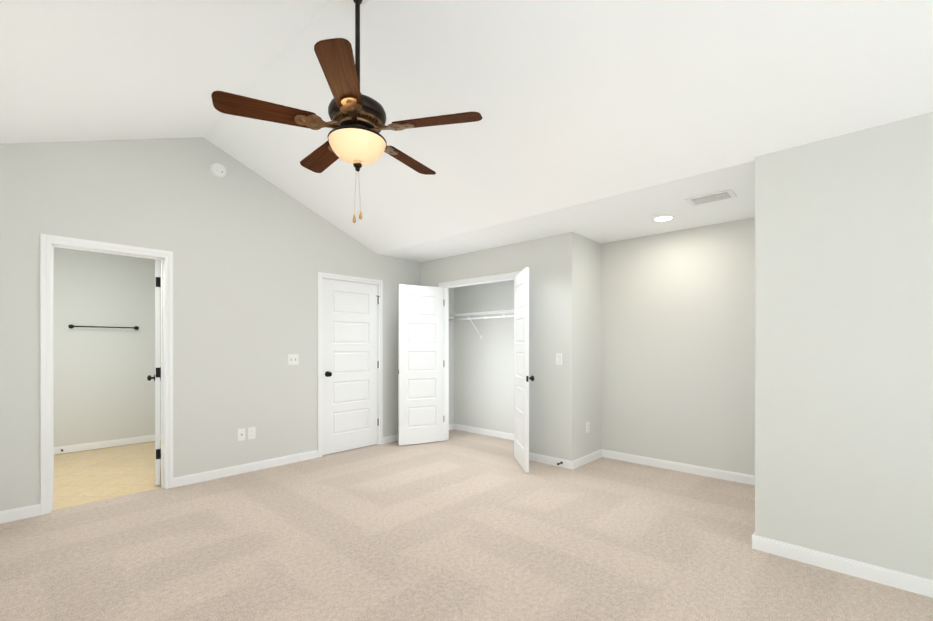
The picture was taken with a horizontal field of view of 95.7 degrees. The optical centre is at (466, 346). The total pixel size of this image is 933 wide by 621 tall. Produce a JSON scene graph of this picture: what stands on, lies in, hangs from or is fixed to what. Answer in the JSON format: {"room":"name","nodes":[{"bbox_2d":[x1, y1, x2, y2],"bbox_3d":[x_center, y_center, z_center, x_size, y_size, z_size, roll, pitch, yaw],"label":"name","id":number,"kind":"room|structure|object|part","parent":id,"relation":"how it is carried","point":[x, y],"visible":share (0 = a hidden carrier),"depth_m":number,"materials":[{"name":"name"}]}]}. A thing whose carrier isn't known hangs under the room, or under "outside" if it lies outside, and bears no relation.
{"room":"empty bedroom","nodes":[
{"label":"empty bedroom","id":0,"kind":"room"},
{"bbox_2d":[53,247,160,446],"bbox_3d":[-4.748,0.024,5.086,0.115,2.480,1.890,0,0,43],"label":"wall","id":1,"kind":"structure","parent":0,"point":[103,388],"depth_m":5.23,"materials":[{"name":"white paint"}]},
{"bbox_2d":[68,324,138,329],"bbox_3d":[-4.477,-0.236,5.237,0.078,0.052,0.672,0,0,43],"label":"towel rail","id":2,"kind":"object","parent":1,"relation":"attached to","point":[70,326],"visible":1,"depth_m":5.18,"materials":[{"name":"black metal"}]},
{"bbox_2d":[54,440,160,509],"bbox_3d":[-3.894,1.327,4.302,2.435,0.116,2.130,0,0,43],"label":"floor","id":3,"kind":"structure","parent":0,"point":[86,476],"depth_m":4.21,"materials":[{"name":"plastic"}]},
{"bbox_2d":[0,137,453,510],"bbox_3d":[-2.055,-0.368,4.497,0.115,3.265,5.610,0,0,43],"label":"wall","id":4,"kind":"structure","parent":0,"point":[254,253],"depth_m":3.96,"materials":[{"name":"grey paint"}]},
{"bbox_2d":[40,234,172,514],"bbox_3d":[-2.959,0.210,3.516,0.149,2.110,0.836,0,0,43],"label":"door frame","id":5,"kind":"structure","parent":4,"relation":"attached to","point":[48,243],"depth_m":3.27,"materials":[{"name":"white wood"}]},
{"bbox_2d":[147,260,160,485],"bbox_3d":[-2.984,0.237,4.076,0.167,2.032,0.747,0,0,-36],"label":"bathroom door","id":6,"kind":"structure","parent":4,"relation":"in","point":[157,377],"depth_m":3.81,"materials":[{"name":"white wood"}]},
{"bbox_2d":[210,163,225,177],"bbox_3d":[-2.371,-1.685,4.038,0.040,0.140,0.140,0,0,43],"label":"smoke detector","id":7,"kind":"object","parent":4,"relation":"attached to","point":[217,170],"visible":0.98,"depth_m":4.02,"materials":[{"name":"white plastic"}]},
{"bbox_2d":[237,428,244,440],"bbox_3d":[-2.239,0.880,4.202,0.016,0.118,0.072,0,0,43],"label":"outlet","id":8,"kind":"object","parent":4,"relation":"attached to","point":[241,433],"depth_m":4.20,"materials":[{"name":"white plastic"}]},
{"bbox_2d":[248,427,255,438],"bbox_3d":[-2.175,0.880,4.276,0.009,0.118,0.072,0,0,43],"label":"outlet","id":9,"kind":"object","parent":4,"relation":"attached to","point":[252,430],"depth_m":4.28,"materials":[{"name":"white plastic"}]},
{"bbox_2d":[288,354,298,364],"bbox_3d":[-1.880,0.144,4.590,0.018,0.116,0.116,0,0,43],"label":"light switch","id":10,"kind":"object","parent":4,"relation":"attached to","point":[293,359],"visible":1,"depth_m":4.59,"materials":[{"name":"white plastic"}]},
{"bbox_2d":[317,272,382,456],"bbox_3d":[-1.431,0.209,5.163,0.133,2.110,0.890,0,0,43],"label":"door frame","id":11,"kind":"structure","parent":4,"relation":"attached to","point":[321,275],"depth_m":5.03,"materials":[{"name":"white wood"}]},
{"bbox_2d":[322,278,379,454],"bbox_3d":[-1.407,0.236,5.144,0.167,2.032,0.771,0,0,43],"label":"closed door","id":12,"kind":"structure","parent":4,"relation":"in","point":[350,367],"depth_m":5.11,"materials":[{"name":"white wood"}]},
{"bbox_2d":[0,429,932,620],"bbox_3d":[0.626,1.327,2.030,7.295,0.120,5.610,0,0,43],"label":"floor carpet","id":13,"kind":"object","parent":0,"point":[459,525],"visible":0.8,"depth_m":2.60,"materials":[{"name":"beige carpet"}]},
{"bbox_2d":[0,0,932,261],"bbox_3d":[0.606,-1.612,2.045,7.350,1.011,5.610,0,0,43],"label":"ceiling","id":14,"kind":"structure","parent":0,"point":[604,121],"depth_m":2.58,"materials":[{"name":"white paint"}]},
{"bbox_2d":[652,214,674,221],"bbox_3d":[1.798,-1.169,3.857,0.190,0.012,0.190,0,0,43],"label":"recessed light","id":15,"kind":"object","parent":14,"relation":"in","point":[661,218],"visible":0.98,"depth_m":3.84,"materials":[{"name":"white plastic"}]},
{"bbox_2d":[685,189,736,205],"bbox_3d":[1.933,-1.168,3.339,0.320,0.012,0.220,0,0,43],"label":"ceiling vent","id":16,"kind":"object","parent":14,"relation":"in","point":[712,197],"visible":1,"depth_m":3.32,"materials":[{"name":"white metal"}]},
{"bbox_2d":[420,234,561,458],"bbox_3d":[0.213,0.024,5.219,2.245,2.480,0.115,0,0,43],"label":"wall","id":17,"kind":"structure","parent":0,"point":[540,259],"depth_m":4.61,"materials":[{"name":"white paint"}]},
{"bbox_2d":[398,284,443,445],"bbox_3d":[-0.583,0.233,5.502,0.647,2.036,0.101,0,0,-27],"label":"closet door","id":18,"kind":"structure","parent":17,"relation":"in","point":[420,364],"depth_m":5.44,"materials":[{"name":"white wood"}]},
{"bbox_2d":[0,424,932,597],"bbox_3d":[-0.269,1.224,2.854,9.500,0.085,5.380,0,0,43],"label":"baseboard","id":19,"kind":"structure","parent":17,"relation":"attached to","point":[894,578],"depth_m":3.95,"materials":[{"name":"white wood"}]},
{"bbox_2d":[438,271,520,439],"bbox_3d":[0.166,0.208,5.251,1.353,2.110,0.133,0,0,43],"label":"door frame","id":20,"kind":"structure","parent":17,"relation":"attached to","point":[481,280],"depth_m":5.66,"materials":[{"name":"white wood"}]},
{"bbox_2d":[514,268,533,472],"bbox_3d":[0.612,0.234,4.504,0.101,2.036,0.638,0,0,-4],"label":"closet door","id":21,"kind":"structure","parent":17,"relation":"in","point":[521,367],"depth_m":4.38,"materials":[{"name":"white wood"}]},
{"bbox_2d":[556,353,561,364],"bbox_3d":[0.970,0.134,4.436,0.072,0.118,0.011,0,0,43],"label":"light switch","id":22,"kind":"object","parent":17,"relation":"attached to","point":[558,358],"visible":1,"depth_m":4.43,"materials":[{"name":"white plastic"}]},
{"bbox_2d":[562,232,600,460],"bbox_3d":[1.272,0.024,4.628,0.115,2.480,0.680,0,0,43],"label":"wall","id":23,"kind":"structure","parent":0,"point":[581,331],"depth_m":4.47,"materials":[{"name":"white paint"}]},
{"bbox_2d":[586,421,588,432],"bbox_3d":[1.318,0.879,4.587,0.010,0.118,0.072,0,0,43],"label":"outlet","id":24,"kind":"object","parent":23,"relation":"attached to","point":[587,427],"visible":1,"depth_m":4.57,"materials":[{"name":"white plastic"}]},
{"bbox_2d":[454,217,754,475],"bbox_3d":[2.509,0.025,4.030,7.235,2.480,0.115,0,0,43],"label":"wall","id":25,"kind":"structure","parent":0,"point":[678,346],"depth_m":4.37,"materials":[{"name":"white paint"}]},
{"bbox_2d":[449,310,513,338],"bbox_3d":[0.529,-0.287,5.562,2.245,0.360,0.306,0,0,43],"label":"wire closet shelf","id":26,"kind":"object","parent":25,"relation":"attached to","point":[480,313],"visible":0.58,"depth_m":5.74,"materials":[{"name":"white metal"}]},
{"bbox_2d":[755,112,932,579],"bbox_3d":[2.978,0.027,1.641,3.080,2.482,0.115,0,0,43],"label":"wall","id":27,"kind":"structure","parent":0,"point":[844,345],"depth_m":2.35,"materials":[{"name":"white paint"}]},
{"bbox_3d":[-0.568,-1.958,2.201,0.230,0.100,0.230,0,0,43],"label":"block","id":28,"kind":"object","parent":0,"visible":0},
{"bbox_2d":[211,0,481,222],"bbox_3d":[-0.584,-1.274,2.238,1.237,1.269,1.260,0,0,43],"label":"ceiling fan","id":29,"kind":"object","parent":28,"relation":"hanging from","point":[356,139],"visible":1,"depth_m":2.09,"materials":[{"name":"brown wood"}]},
{"label":"blade","id":30,"kind":"part","parent":29,"relation":"part of","materials":[{"name":"brown wood"}]},
{"bbox_3d":[-0.856,-1.128,2.522,0.140,0.006,0.450,16,-10,-41],"label":"blade","id":31,"kind":"part","parent":29,"relation":"part of","materials":[{"name":"brown wood"}]},
{"label":"blade","id":32,"kind":"part","parent":29,"relation":"part of","materials":[{"name":"brown wood"}]},
{"bbox_3d":[-0.568,-1.538,2.202,0.294,0.739,0.294,0,0,43],"label":"motor","id":33,"kind":"part","parent":29,"relation":"part of","materials":[{"name":"brown metal"}]},
{"bbox_3d":[-0.568,-1.014,2.203,0.292,0.113,0.292,0,0,43],"label":"lamp shade","id":34,"kind":"part","parent":29,"relation":"part of","materials":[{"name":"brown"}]},
{"label":"blade","id":35,"kind":"part","parent":29,"relation":"part of","materials":[{"name":"brown wood"}]},
{"label":"blade","id":36,"kind":"part","parent":29,"relation":"part of","materials":[{"name":"brown wood"}]}
]}

